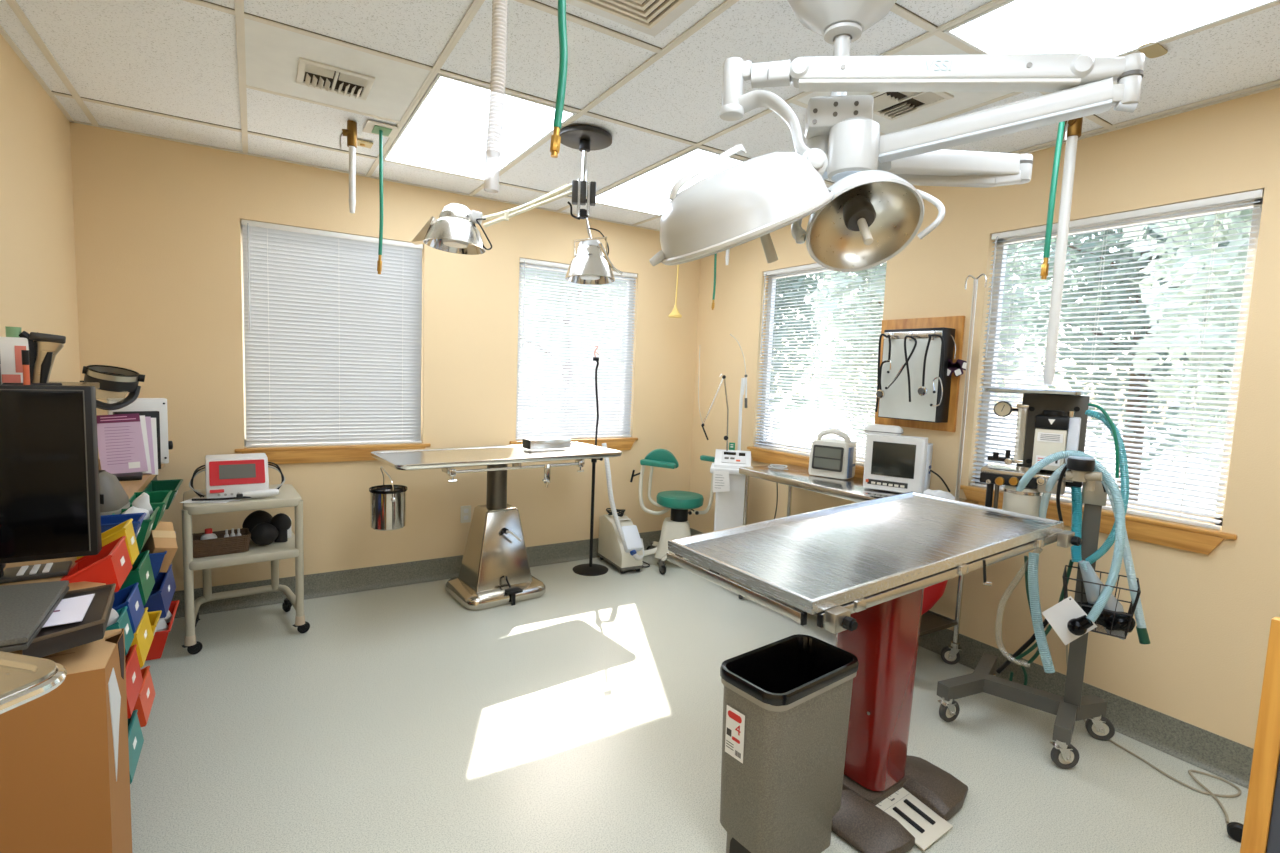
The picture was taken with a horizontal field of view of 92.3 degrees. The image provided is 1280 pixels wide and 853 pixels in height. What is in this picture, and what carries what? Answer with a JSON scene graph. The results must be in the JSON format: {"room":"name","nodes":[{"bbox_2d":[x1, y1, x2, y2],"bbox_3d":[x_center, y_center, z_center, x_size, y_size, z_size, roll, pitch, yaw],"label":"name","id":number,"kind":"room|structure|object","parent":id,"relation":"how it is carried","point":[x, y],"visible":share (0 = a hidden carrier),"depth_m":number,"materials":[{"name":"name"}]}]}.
{"room":"veterinary clinic","nodes":[
{"label":"veterinary clinic","id":0,"kind":"room"},
{"bbox_2d":[0,34,80,381],"bbox_3d":[-1.297,0.065,0.592,0.110,2.518,5.760,-1,6,-32],"label":"wall","id":1,"kind":"structure","parent":0,"point":[38,286],"depth_m":2.45,"materials":[{"name":"paint"}]},
{"bbox_2d":[48,382,99,388],"bbox_3d":[-1.667,-0.041,1.594,0.329,0.138,0.480,-1,6,-32],"label":"wall shelf","id":2,"kind":"object","parent":1,"relation":"attached to","point":[96,384],"visible":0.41,"depth_m":1.78,"materials":[{"name":"grey paint"}]},
{"bbox_2d":[0,326,28,383],"bbox_3d":[-1.527,-0.170,1.501,0.031,0.145,0.052,7,7,44],"label":"bottle","id":3,"kind":"object","parent":2,"relation":"on","point":[11,346],"visible":0.65,"depth_m":1.49,"materials":[{"name":"plastic"}]},
{"bbox_2d":[2,346,25,382],"bbox_3d":[-1.518,-0.151,1.490,0.001,0.090,0.044,7,7,44],"label":"box","id":4,"kind":"object","parent":3,"relation":"attached to","point":[6,378],"depth_m":1.49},
{"bbox_2d":[2,331,65,384],"bbox_3d":[-1.500,-0.167,1.523,0.116,0.138,0.060,-3,7,-44],"label":"clippers","id":5,"kind":"object","parent":2,"relation":"on","point":[43,348],"visible":0.86,"depth_m":1.52,"materials":[{"name":"plastic"}]},
{"bbox_2d":[70,122,699,590],"bbox_3d":[-1.194,-0.244,4.104,3.803,2.518,0.110,-1,6,-32],"label":"wall","id":6,"kind":"structure","parent":0,"point":[157,221],"depth_m":3.70,"materials":[{"name":"paint"}]},
{"bbox_2d":[235,221,430,464],"bbox_3d":[-1.806,-0.466,3.680,1.057,1.351,0.125,-1,6,-32],"label":"window","id":7,"kind":"structure","parent":6,"relation":"in","point":[286,455],"depth_m":3.61,"materials":[{"name":"wood"}]},
{"bbox_2d":[241,219,422,447],"bbox_3d":[-1.788,-0.511,3.651,0.955,1.251,0.042,-1,6,-32],"label":"window blind","id":8,"kind":"object","parent":7,"relation":"attached to","point":[330,339],"visible":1,"depth_m":3.63,"materials":[{"name":"white plastic"}]},
{"bbox_2d":[172,530,660,618],"bbox_3d":[-1.203,0.944,4.152,3.803,0.142,0.028,-1,6,-32],"label":"baseboard","id":9,"kind":"structure","parent":6,"relation":"attached to","point":[325,584],"depth_m":3.86,"materials":[{"name":"rubber"}]},
{"bbox_2d":[510,263,637,449],"bbox_3d":[-0.463,-0.489,4.521,1.042,1.351,0.125,-1,6,-32],"label":"window","id":10,"kind":"structure","parent":6,"relation":"in","point":[612,443],"depth_m":4.67,"materials":[{"name":"plastic"}]},
{"bbox_2d":[516,258,636,439],"bbox_3d":[-0.446,-0.534,4.492,0.940,1.251,0.042,-1,6,-32],"label":"window blind","id":11,"kind":"object","parent":10,"relation":"attached to","point":[547,408],"visible":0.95,"depth_m":4.47,"materials":[{"name":"white plastic"}]},
{"bbox_2d":[0,0,1279,229],"bbox_3d":[0.411,-1.253,1.516,4.203,0.074,6.160,-1,6,-32],"label":"ceiling","id":12,"kind":"structure","parent":0,"point":[178,58],"depth_m":2.23,"materials":[{"name":"tile"}]},
{"bbox_2d":[244,18,429,120],"bbox_3d":[-1.182,-1.353,2.380,0.585,0.007,0.585,-1,6,-32],"label":"ceiling panel","id":13,"kind":"object","parent":12,"relation":"attached to","point":[272,54],"depth_m":2.31,"materials":[{"name":"white"}]},
{"bbox_2d":[296,57,374,100],"bbox_3d":[-1.187,-1.341,2.391,0.255,0.021,0.235,-1,6,-32],"label":"ceiling vent","id":14,"kind":"object","parent":13,"relation":"attached to","point":[310,73],"visible":1,"depth_m":2.38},
{"bbox_2d":[339,120,356,212],"bbox_3d":[-1.339,-1.190,2.818,0.075,0.405,0.042,-1,6,-32],"label":"pipe","id":15,"kind":"object","parent":12,"relation":"hanging from","point":[350,132],"visible":1,"depth_m":2.81,"materials":[{"name":"white plastic"}]},
{"bbox_2d":[363,120,397,137],"bbox_3d":[-1.216,-1.388,2.874,0.130,0.012,0.160,-1,6,-32],"label":"outlet plate","id":16,"kind":"object","parent":12,"relation":"attached to","point":[373,127],"visible":0.97,"depth_m":2.85,"materials":[{"name":"paint"}]},
{"bbox_2d":[377,130,382,274],"bbox_3d":[-1.224,-1.053,2.896,0.028,0.660,0.021,-1,6,-32],"label":"air hose","id":17,"kind":"object","parent":16,"relation":"hanging from","point":[379,262],"visible":1,"depth_m":2.89,"materials":[{"name":"green rubber"}]},
{"bbox_2d":[383,73,576,179],"bbox_3d":[-0.827,-1.388,2.961,0.578,0.010,1.187,-1,6,-32],"label":"recessed light","id":18,"kind":"object","parent":12,"relation":"in","point":[446,132],"visible":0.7,"depth_m":2.83,"materials":[{"name":"plastic"}]},
{"bbox_2d":[484,0,507,192],"bbox_3d":[-0.323,-0.880,1.392,0.039,0.684,0.068,3,5,6],"label":"corrugated hose","id":19,"kind":"object","parent":12,"relation":"hanging from","point":[499,11],"visible":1,"depth_m":1.39,"materials":[{"name":"plastic"}]},
{"bbox_2d":[411,125,622,284],"bbox_3d":[-0.554,-1.031,2.852,0.974,0.666,0.290,2,5,-6],"label":"lamp","id":20,"kind":"object","parent":12,"relation":"hanging from","point":[455,230],"visible":1,"depth_m":2.85,"materials":[{"name":"silver metal"}]},
{"bbox_2d":[550,0,567,157],"bbox_3d":[-0.179,-0.921,1.412,0.032,0.594,0.057,3,5,13],"label":"air hose","id":21,"kind":"object","parent":12,"relation":"hanging from","point":[562,29],"visible":1,"depth_m":1.41,"materials":[{"name":"green rubber"}]},
{"bbox_2d":[52,0,1112,196],"bbox_3d":[0.386,-1.219,1.556,3.803,0.003,4.878,-1,6,-32],"label":"trim","id":22,"kind":"structure","parent":12,"relation":"attached to","point":[200,0],"depth_m":2.33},
{"bbox_2d":[566,0,699,36],"bbox_3d":[-0.014,-1.240,1.731,0.380,0.013,0.380,-1,6,-32],"label":"ceiling vent","id":23,"kind":"object","parent":12,"relation":"in","point":[650,17],"visible":1,"depth_m":1.84,"materials":[{"name":"white metal"}]},
{"bbox_2d":[0,0,1279,230],"bbox_3d":[0.409,-1.211,1.519,3.803,0.006,5.760,-1,6,-32],"label":"ceiling grid","id":24,"kind":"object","parent":12,"relation":"attached to","point":[239,13],"depth_m":2.36,"materials":[{"name":"paint"}]},
{"bbox_2d":[596,147,744,215],"bbox_3d":[0.206,-1.405,3.608,0.578,0.010,1.187,-1,6,-32],"label":"recessed light","id":25,"kind":"object","parent":12,"relation":"in","point":[648,192],"visible":0.53,"depth_m":3.54,"materials":[{"name":"plastic"}]},
{"bbox_2d":[649,0,1144,271],"bbox_3d":[0.638,-0.799,1.637,1.204,0.819,0.594,2,5,-3],"label":"lamp","id":26,"kind":"object","parent":12,"relation":"attached to","point":[873,210],"visible":1,"depth_m":1.55,"materials":[{"name":"metal"}]},
{"bbox_2d":[796,35,1012,133],"bbox_3d":[1.014,-1.263,2.323,0.585,0.007,0.585,-1,6,-32],"label":"tile","id":27,"kind":"object","parent":12,"relation":"attached to","point":[933,45],"depth_m":2.37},
{"bbox_2d":[869,92,953,120],"bbox_3d":[1.007,-1.253,2.371,0.260,0.021,0.270,-1,6,-32],"label":"ceiling vent","id":28,"kind":"object","parent":27,"relation":"attached to","point":[891,106],"visible":0.59,"depth_m":2.37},
{"bbox_2d":[1040,121,1064,279],"bbox_3d":[1.488,-0.876,2.202,0.023,0.696,0.097,7,7,42],"label":"air hose","id":29,"kind":"object","parent":12,"relation":"hanging from","point":[1045,266],"visible":0.75,"depth_m":2.18,"materials":[{"name":"green rubber"}]},
{"bbox_2d":[1043,117,1082,383],"bbox_3d":[1.658,-0.704,2.427,0.082,1.072,0.057,-1,6,-32],"label":"pipe","id":30,"kind":"object","parent":12,"relation":"hanging from","point":[1073,128],"visible":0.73,"depth_m":2.42,"materials":[{"name":"plastic"}]},
{"bbox_2d":[944,0,1279,56],"bbox_3d":[1.498,-1.171,1.553,0.578,0.010,1.187,-1,6,-32],"label":"recessed light","id":31,"kind":"object","parent":12,"relation":"in","point":[1097,28],"visible":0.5,"depth_m":1.83,"materials":[{"name":"plastic"}]},
{"bbox_2d":[130,554,1247,852],"bbox_3d":[0.310,1.320,1.745,4.203,0.060,6.160,-1,6,-32],"label":"floor","id":32,"kind":"structure","parent":0,"point":[585,715],"depth_m":2.38,"materials":[{"name":"plastic"}]},
{"bbox_2d":[0,628,131,852],"bbox_3d":[-1.263,0.861,1.138,0.473,0.841,0.200,-1,6,-32],"label":"cabinet","id":33,"kind":"object","parent":32,"relation":"on","point":[65,775],"visible":0.8,"depth_m":1.13,"materials":[{"name":"wood"}]},
{"bbox_2d":[0,651,66,713],"bbox_3d":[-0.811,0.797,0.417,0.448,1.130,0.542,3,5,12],"label":"tray","id":34,"kind":"object","parent":33,"relation":"on","point":[18,673],"visible":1,"depth_m":0.56,"materials":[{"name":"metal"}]},
{"bbox_2d":[0,459,164,590],"bbox_3d":[-1.989,0.716,2.220,0.424,0.880,2.392,-1,6,-32],"label":"countertop","id":35,"kind":"structure","parent":32,"relation":"on","point":[132,486],"depth_m":1.58,"materials":[{"name":"beige laminate"}]},
{"bbox_2d":[0,561,71,583],"bbox_3d":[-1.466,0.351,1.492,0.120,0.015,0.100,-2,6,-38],"label":"keyboard","id":36,"kind":"object","parent":35,"relation":"on","point":[56,569],"visible":1,"depth_m":1.48,"materials":[{"name":"plastic"}]},
{"bbox_2d":[0,384,101,577],"bbox_3d":[-1.504,0.132,1.419,0.398,0.462,0.161,-1,6,-32],"label":"monitor","id":37,"kind":"object","parent":35,"relation":"on","point":[50,491],"visible":1,"depth_m":1.41,"materials":[{"name":"plastic"}]},
{"bbox_2d":[22,583,115,657],"bbox_3d":[-1.111,0.378,1.205,0.137,0.040,0.270,-2,7,-42],"label":"tray","id":38,"kind":"object","parent":35,"relation":"on","point":[50,640],"visible":0.58,"depth_m":1.15,"materials":[{"name":"black plastic"}]},
{"bbox_2d":[0,580,68,651],"bbox_3d":[-1.216,0.346,1.102,0.247,0.023,0.343,-1,6,-32],"label":"laptop","id":39,"kind":"object","parent":38,"relation":"on","point":[25,609],"visible":1,"depth_m":1.13,"materials":[{"name":"plastic"}]},
{"bbox_2d":[42,593,94,627],"bbox_3d":[-1.115,0.356,1.195,0.063,0.002,0.162,-1,6,-35],"label":"sheet","id":40,"kind":"object","parent":38,"relation":"on","point":[69,610],"visible":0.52,"depth_m":1.19,"materials":[{"name":"white paper"}]},
{"bbox_2d":[61,536,131,591],"bbox_3d":[-1.362,0.347,1.539,0.115,0.094,0.192,-1,6,-32],"label":"storage bin","id":41,"kind":"object","parent":35,"relation":"on","point":[112,564],"visible":0.8,"depth_m":1.51,"materials":[{"name":"plastic"}]},
{"bbox_2d":[77,518,138,564],"bbox_3d":[-1.445,0.320,1.670,0.115,0.109,0.117,-1,6,-32],"label":"storage bin","id":42,"kind":"object","parent":35,"relation":"on","point":[126,529],"visible":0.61,"depth_m":1.68,"materials":[{"name":"plastic"}]},
{"bbox_2d":[99,470,129,515],"bbox_3d":[-1.808,0.224,2.045,0.145,0.145,0.185,0,6,-26],"label":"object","id":43,"kind":"object","parent":35,"relation":"on","point":[113,498],"visible":0.36,"depth_m":2.02,"materials":[{"name":"grey plastic"}]},
{"bbox_2d":[101,513,145,537],"bbox_3d":[-1.510,0.311,1.779,0.116,0.091,0.122,-1,6,-32],"label":"storage bin","id":44,"kind":"object","parent":35,"relation":"on","point":[108,522],"visible":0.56,"depth_m":1.81,"materials":[{"name":"plastic"}]},
{"bbox_2d":[97,413,157,474],"bbox_3d":[-2.286,0.083,2.735,0.215,0.280,0.103,-2,7,-39],"label":"leaflet","id":45,"kind":"object","parent":35,"relation":"on","point":[127,443],"visible":0.94,"depth_m":2.72,"materials":[{"name":"paper"}]},
{"bbox_2d":[80,365,144,409],"bbox_3d":[-2.262,-0.168,2.638,0.217,0.189,0.144,-2,7,-39],"label":"headband magnifier","id":46,"kind":"object","parent":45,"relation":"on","point":[110,378],"visible":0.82,"depth_m":2.61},
{"bbox_2d":[107,398,172,463],"bbox_3d":[-2.425,0.025,2.986,0.053,0.324,0.240,7,7,43],"label":"box","id":47,"kind":"object","parent":35,"relation":"on","point":[140,404],"visible":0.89,"depth_m":3.01,"materials":[{"name":"plastic"}]},
{"bbox_2d":[182,484,309,654],"bbox_3d":[-2.046,0.705,3.185,0.541,0.725,0.440,-1,6,-36],"label":"equipment cart","id":48,"kind":"object","parent":32,"relation":"on","point":[288,496],"visible":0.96,"depth_m":3.07,"materials":[{"name":"beige plastic"}]},
{"bbox_2d":[192,528,250,557],"bbox_3d":[-2.073,0.574,3.034,0.252,0.089,0.153,-2,6,-38],"label":"wicker basket","id":49,"kind":"object","parent":48,"relation":"on","point":[221,545],"visible":0.79,"depth_m":2.99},
{"bbox_2d":[205,453,268,498],"bbox_3d":[-2.039,0.247,3.110,0.261,0.194,0.244,-1,6,-35],"label":"monitor","id":50,"kind":"object","parent":48,"relation":"on","point":[226,475],"visible":0.8,"depth_m":3.04,"materials":[{"name":"white plastic"}]},
{"bbox_2d":[189,462,284,500],"bbox_3d":[-2.022,0.268,3.097,0.407,0.150,0.293,-1,6,-35],"label":"cable coil","id":51,"kind":"object","parent":48,"relation":"on","point":[263,492],"visible":0.8,"depth_m":3.03,"materials":[{"name":"black plastic"}]},
{"bbox_2d":[183,484,301,514],"bbox_3d":[-2.038,0.367,3.151,0.490,0.045,0.440,-1,6,-36],"label":"shelf","id":52,"kind":"object","parent":48,"relation":"attached to","point":[288,496],"depth_m":3.02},
{"bbox_2d":[189,532,298,569],"bbox_3d":[-2.049,0.631,3.175,0.490,0.045,0.440,-1,6,-36],"label":"shelf","id":53,"kind":"object","parent":48,"relation":"attached to","point":[288,549],"depth_m":3.03,"materials":[{"name":"plastic"}]},
{"bbox_2d":[250,522,276,545],"bbox_3d":[-1.926,0.550,3.144,0.118,0.119,0.094,-1,6,-32],"label":"rolled cuff","id":54,"kind":"object","parent":48,"relation":"on","point":[262,534],"visible":0.98,"depth_m":3.12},
{"bbox_2d":[371,442,621,610],"bbox_3d":[-0.851,0.605,3.815,1.430,0.906,0.578,-2,6,-37],"label":"exam table","id":55,"kind":"object","parent":32,"relation":"on","point":[495,571],"visible":1,"depth_m":3.74,"materials":[{"name":"metal"}]},
{"bbox_2d":[369,467,407,530],"bbox_3d":[-1.298,0.362,3.171,0.186,0.318,0.195,-2,6,-38],"label":"bucket","id":56,"kind":"object","parent":55,"relation":"hanging from","point":[387,502],"visible":1,"depth_m":3.11,"materials":[{"name":"silver metal"}]},
{"bbox_2d":[522,437,570,449],"bbox_3d":[-0.610,0.109,4.025,0.303,0.061,0.110,-2,6,-38],"label":"instrument box","id":57,"kind":"object","parent":55,"relation":"on","point":[548,442],"visible":1,"depth_m":3.97,"materials":[{"name":"metal"}]},
{"bbox_2d":[573,346,607,575],"bbox_3d":[-0.323,0.235,4.320,0.256,1.594,0.256,2,5,-4],"label":"gooseneck stand","id":58,"kind":"object","parent":32,"relation":"on","point":[589,569],"visible":0.94,"depth_m":4.33,"materials":[{"name":"black metal"}]},
{"bbox_2d":[597,443,649,573],"bbox_3d":[-0.103,0.573,4.491,0.354,0.904,0.426,-1,6,-29],"label":"vacuum cleaner","id":59,"kind":"object","parent":32,"relation":"on","point":[620,543],"visible":0.95,"depth_m":4.38,"materials":[{"name":"beige plastic"}]},
{"bbox_2d":[621,525,642,555],"bbox_3d":[-0.068,0.811,4.391,0.142,0.191,0.172,-1,6,-32],"label":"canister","id":60,"kind":"object","parent":59,"relation":"on","point":[631,542],"depth_m":4.35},
{"bbox_2d":[630,449,714,574],"bbox_3d":[0.296,0.602,4.632,0.692,0.855,0.531,0,6,-28],"label":"stool","id":61,"kind":"object","parent":32,"relation":"on","point":[676,526],"visible":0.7,"depth_m":4.53,"materials":[{"name":"teal plastic"}]},
{"bbox_2d":[699,350,750,574],"bbox_3d":[0.605,0.207,4.327,0.449,1.719,0.340,3,5,9],"label":"tower","id":62,"kind":"object","parent":32,"relation":"on","point":[728,484],"visible":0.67,"depth_m":4.24,"materials":[{"name":"white plastic"}]},
{"bbox_2d":[720,672,856,852],"bbox_3d":[0.433,0.992,1.837,0.408,0.587,0.230,-2,7,-38],"label":"trash can","id":63,"kind":"object","parent":32,"relation":"on","point":[782,767],"visible":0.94,"depth_m":1.72,"materials":[{"name":"plastic"}]},
{"bbox_2d":[728,710,741,743],"bbox_3d":[0.265,0.843,1.724,0.002,0.080,0.052,-2,7,-38],"label":"print","id":64,"kind":"object","parent":63,"relation":"on","point":[734,716],"depth_m":1.72},
{"bbox_2d":[720,634,858,705],"bbox_3d":[0.437,0.888,1.828,0.414,0.392,0.236,-2,7,-38],"label":"liner","id":65,"kind":"object","parent":63,"relation":"in","point":[785,671],"visible":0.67,"depth_m":1.90,"materials":[{"name":"plastic"}]},
{"bbox_2d":[738,464,978,664],"bbox_3d":[1.095,0.731,3.571,0.452,0.850,1.440,-1,6,-32],"label":"side table","id":66,"kind":"object","parent":32,"relation":"on","point":[852,489],"visible":0.27,"depth_m":3.29,"materials":[{"name":"metal"}]},
{"bbox_2d":[808,429,855,478],"bbox_3d":[1.151,0.153,3.657,0.247,0.280,0.182,6,6,38],"label":"monitor","id":67,"kind":"object","parent":66,"relation":"on","point":[830,458],"visible":1,"depth_m":3.59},
{"bbox_2d":[863,424,932,493],"bbox_3d":[1.359,0.170,3.265,0.337,0.342,0.237,6,6,34],"label":"patient monitor","id":68,"kind":"object","parent":66,"relation":"on","point":[901,463],"depth_m":3.17,"materials":[{"name":"white plastic"}]},
{"bbox_2d":[919,610,957,636],"bbox_3d":[1.132,0.943,3.518,0.404,0.020,1.209,-1,6,-32],"label":"shelf","id":69,"kind":"object","parent":66,"relation":"attached to","point":[931,622],"depth_m":3.10,"materials":[{"name":"metal"}]},
{"bbox_2d":[955,274,986,500],"bbox_3d":[1.494,-0.079,2.831,0.032,1.224,0.105,-1,6,-32],"label":"steel pole","id":70,"kind":"object","parent":66,"relation":"attached to","point":[975,282],"visible":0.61,"depth_m":2.81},
{"bbox_2d":[667,492,1082,852],"bbox_3d":[0.841,0.804,2.159,1.401,0.934,0.776,-2,6,-36],"label":"table","id":71,"kind":"object","parent":32,"relation":"on","point":[864,569],"visible":0.96,"depth_m":2.01,"materials":[{"name":"metal"}]},
{"bbox_2d":[937,388,1149,768],"bbox_3d":[1.673,0.566,2.482,0.530,1.416,0.660,-2,7,-40],"label":"machine","id":72,"kind":"object","parent":32,"relation":"on","point":[1050,457],"visible":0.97,"depth_m":2.42,"materials":[{"name":"metal"}]},
{"bbox_2d":[1002,485,1042,516],"bbox_3d":[1.556,0.333,2.509,0.136,0.180,0.136,-1,6,-32],"label":"canister","id":73,"kind":"object","parent":72,"relation":"on","point":[1025,499],"depth_m":2.45,"materials":[{"name":"plastic"}]},
{"bbox_2d":[981,464,1072,481],"bbox_3d":[1.590,0.179,2.518,0.314,0.034,0.200,6,6,37],"label":"shelf","id":74,"kind":"object","parent":72,"relation":"attached to","point":[995,471],"depth_m":2.48,"materials":[{"name":"metal"}]},
{"bbox_2d":[982,388,1083,395],"bbox_3d":[1.607,-0.143,2.511,0.334,0.016,0.300,6,6,37],"label":"tray","id":75,"kind":"object","parent":72,"relation":"on","point":[1027,392],"depth_m":2.41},
{"bbox_2d":[1042,596,1096,644],"bbox_3d":[1.591,0.722,2.279,0.171,0.190,0.004,6,6,37],"label":"card","id":76,"kind":"object","parent":72,"relation":"hanging from","point":[1058,615],"visible":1,"depth_m":2.29,"materials":[{"name":"paper"}]},
{"bbox_2d":[1062,565,1140,638],"bbox_3d":[1.724,0.661,2.313,0.229,0.191,0.195,6,6,37],"label":"wire basket","id":77,"kind":"object","parent":72,"relation":"on","point":[1083,591],"depth_m":2.26,"materials":[{"name":"metal"}]},
{"bbox_2d":[1077,602,1136,631],"bbox_3d":[1.735,0.710,2.305,0.203,0.090,0.118,6,6,37],"label":"bag","id":78,"kind":"object","parent":72,"relation":"in","point":[1121,621],"visible":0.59,"depth_m":2.25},
{"bbox_2d":[1066,644,1240,822],"bbox_3d":[2.047,1.099,2.404,0.242,0.402,0.750,2,5,-5],"label":"cable","id":79,"kind":"object","parent":32,"relation":"on","point":[1209,792],"visible":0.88,"depth_m":2.26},
{"bbox_2d":[1240,617,1279,852],"bbox_3d":[1.207,0.850,0.805,0.436,1.112,0.555,-1,6,-32],"label":"door","id":80,"kind":"structure","parent":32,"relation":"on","point":[1261,827],"depth_m":0.88,"materials":[{"name":"orange laminate"}]},
{"bbox_3d":[-1.960,0.728,2.298,0.048,0.845,2.090,-1,6,-32],"label":"rack","id":81,"kind":"object","parent":32,"relation":"on","visible":0},
{"bbox_2d":[112,582,144,633],"bbox_3d":[-1.479,0.513,1.710,0.137,0.094,0.172,-1,6,-32],"label":"storage bin","id":82,"kind":"object","parent":81,"relation":"attached to","point":[130,596],"visible":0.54,"depth_m":1.75,"materials":[{"name":"plastic"}]},
{"bbox_2d":[125,644,142,718],"bbox_3d":[-1.438,0.693,1.649,0.137,0.119,0.212,-1,6,-32],"label":"storage bin","id":83,"kind":"object","parent":81,"relation":"attached to","point":[134,680],"visible":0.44,"depth_m":1.68,"materials":[{"name":"plastic"}]},
{"bbox_2d":[114,550,154,605],"bbox_3d":[-1.589,0.469,1.884,0.137,0.117,0.212,-1,6,-32],"label":"storage bin","id":84,"kind":"object","parent":81,"relation":"attached to","point":[141,572],"visible":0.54,"depth_m":1.88,"materials":[{"name":"plastic"}]},
{"bbox_2d":[128,709,143,783],"bbox_3d":[-1.434,0.872,1.648,0.137,0.104,0.212,-1,6,-32],"label":"storage bin","id":85,"kind":"object","parent":81,"relation":"attached to","point":[135,736],"visible":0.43,"depth_m":1.69,"materials":[{"name":"plastic"}]},
{"bbox_2d":[130,607,153,667],"bbox_3d":[-1.556,0.638,1.836,0.137,0.107,0.222,-1,6,-32],"label":"storage bin","id":86,"kind":"object","parent":81,"relation":"attached to","point":[143,636],"visible":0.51,"depth_m":1.84,"materials":[{"name":"plastic"}]},
{"bbox_2d":[133,666,154,726],"bbox_3d":[-1.569,0.828,1.861,0.137,0.104,0.202,-1,6,-32],"label":"storage bin","id":87,"kind":"object","parent":81,"relation":"attached to","point":[146,696],"visible":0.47,"depth_m":1.86,"materials":[{"name":"plastic"}]},
{"bbox_2d":[129,490,171,529],"bbox_3d":[-1.836,0.313,2.299,0.117,0.099,0.242,-1,6,-32],"label":"storage bin","id":88,"kind":"object","parent":81,"relation":"attached to","point":[157,498],"visible":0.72,"depth_m":2.33,"materials":[{"name":"plastic"}]},
{"bbox_2d":[144,564,175,618],"bbox_3d":[-1.876,0.632,2.346,0.137,0.104,0.342,-1,6,-32],"label":"storage bin","id":89,"kind":"object","parent":81,"relation":"attached to","point":[161,595],"visible":0.54,"depth_m":2.31,"materials":[{"name":"plastic"}]},
{"bbox_2d":[141,522,177,571],"bbox_3d":[-1.811,0.452,2.311,0.098,0.187,0.194,-3,7,-43],"label":"carton","id":90,"kind":"object","parent":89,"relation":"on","point":[161,539],"visible":0.68,"depth_m":2.28,"materials":[{"name":"cardboard"}]},
{"bbox_2d":[145,600,178,660],"bbox_3d":[-1.912,0.800,2.413,0.139,0.104,0.342,-1,6,-32],"label":"storage bin","id":91,"kind":"object","parent":81,"relation":"attached to","point":[156,649],"visible":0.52,"depth_m":2.29,"materials":[{"name":"plastic"}]},
{"bbox_2d":[688,87,1279,748],"bbox_3d":[2.018,0.009,2.669,0.110,2.518,5.760,-1,6,-32],"label":"wall","id":92,"kind":"structure","parent":0,"point":[1208,618],"depth_m":2.58,"materials":[{"name":"paint"}]},
{"bbox_2d":[747,261,886,478],"bbox_3d":[1.152,-0.381,4.019,0.125,1.351,1.114,-1,6,-32],"label":"window","id":93,"kind":"structure","parent":92,"relation":"in","point":[758,454],"depth_m":4.36,"materials":[{"name":"plastic"}]},
{"bbox_2d":[754,262,886,465],"bbox_3d":[1.129,-0.428,3.999,0.042,1.251,1.012,-1,6,-32],"label":"window blind","id":94,"kind":"object","parent":93,"relation":"attached to","point":[815,265],"visible":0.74,"depth_m":3.99,"materials":[{"name":"white plastic"}]},
{"bbox_2d":[875,316,964,431],"bbox_3d":[1.450,-0.289,3.311,0.162,0.595,0.478,-1,6,-32],"label":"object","id":95,"kind":"object","parent":92,"relation":"attached to","point":[895,408],"visible":0.96,"depth_m":3.22,"materials":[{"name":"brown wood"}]},
{"bbox_2d":[690,528,1253,788],"bbox_3d":[1.914,1.192,2.738,0.028,0.142,5.760,-1,6,-32],"label":"baseboard","id":96,"kind":"structure","parent":92,"relation":"attached to","point":[1230,760],"depth_m":2.52,"materials":[{"name":"rubber"}]},
{"bbox_2d":[960,198,1262,554],"bbox_3d":[1.986,-0.230,2.691,0.125,1.351,1.064,-1,6,-32],"label":"window","id":97,"kind":"structure","parent":92,"relation":"in","point":[1183,537],"depth_m":2.47,"materials":[{"name":"wood"}]},
{"bbox_2d":[970,189,1263,529],"bbox_3d":[1.963,-0.277,2.671,0.042,1.251,0.962,-1,6,-32],"label":"window blind","id":98,"kind":"object","parent":97,"relation":"attached to","point":[1256,194],"visible":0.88,"depth_m":2.52,"materials":[{"name":"white plastic"}]},
{"label":"outside","id":99,"kind":"structure","parent":0,"visible":0},
{"bbox_2d":[255,394,1223,513],"bbox_3d":[3.110,0.666,13.894,60.000,0.100,60.000,-1,6,-32],"label":"ground","id":100,"kind":"structure","parent":99,"point":[1014,417],"depth_m":17.61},
{"bbox_2d":[519,269,626,430],"bbox_3d":[-1.422,-2.129,10.600,3.331,5.709,3.174,-2,7,-39],"label":"tree","id":101,"kind":"object","parent":100,"relation":"on","point":[522,269],"visible":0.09,"depth_m":10.06,"materials":[{"name":"green plant"}]},
{"bbox_2d":[767,273,830,431],"bbox_3d":[2.283,-2.528,11.636,2.958,6.605,2.964,-1,6,-32],"label":"tree","id":102,"kind":"object","parent":100,"relation":"on","point":[785,282],"visible":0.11,"depth_m":11.11,"materials":[{"name":"green plant"}]},
{"bbox_2d":[801,245,1019,455],"bbox_3d":[3.758,-1.778,8.441,2.655,5.796,2.622,5,6,32],"label":"tree","id":103,"kind":"object","parent":100,"relation":"on","point":[1008,251],"visible":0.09,"depth_m":8.27,"materials":[{"name":"green plant"}]},
{"bbox_2d":[873,240,1081,422],"bbox_3d":[6.375,-2.966,11.617,3.435,7.796,3.475,-1,6,-32],"label":"tree","id":104,"kind":"object","parent":100,"relation":"on","point":[1036,242],"visible":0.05,"depth_m":10.87,"materials":[{"name":"green plant"}]},
{"bbox_2d":[1009,221,1235,500],"bbox_3d":[6.437,-2.032,7.681,3.208,6.642,2.947,1,5,-11],"label":"tree","id":105,"kind":"object","parent":100,"relation":"on","point":[1118,230],"visible":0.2,"depth_m":7.82,"materials":[{"name":"green plant"}]},
{"bbox_2d":[1119,209,1252,496],"bbox_3d":[5.670,-1.237,5.000,2.649,5.480,2.704,-1,6,-36],"label":"tree","id":106,"kind":"object","parent":100,"relation":"on","point":[1245,212],"visible":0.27,"depth_m":5.23,"materials":[{"name":"green plant"}]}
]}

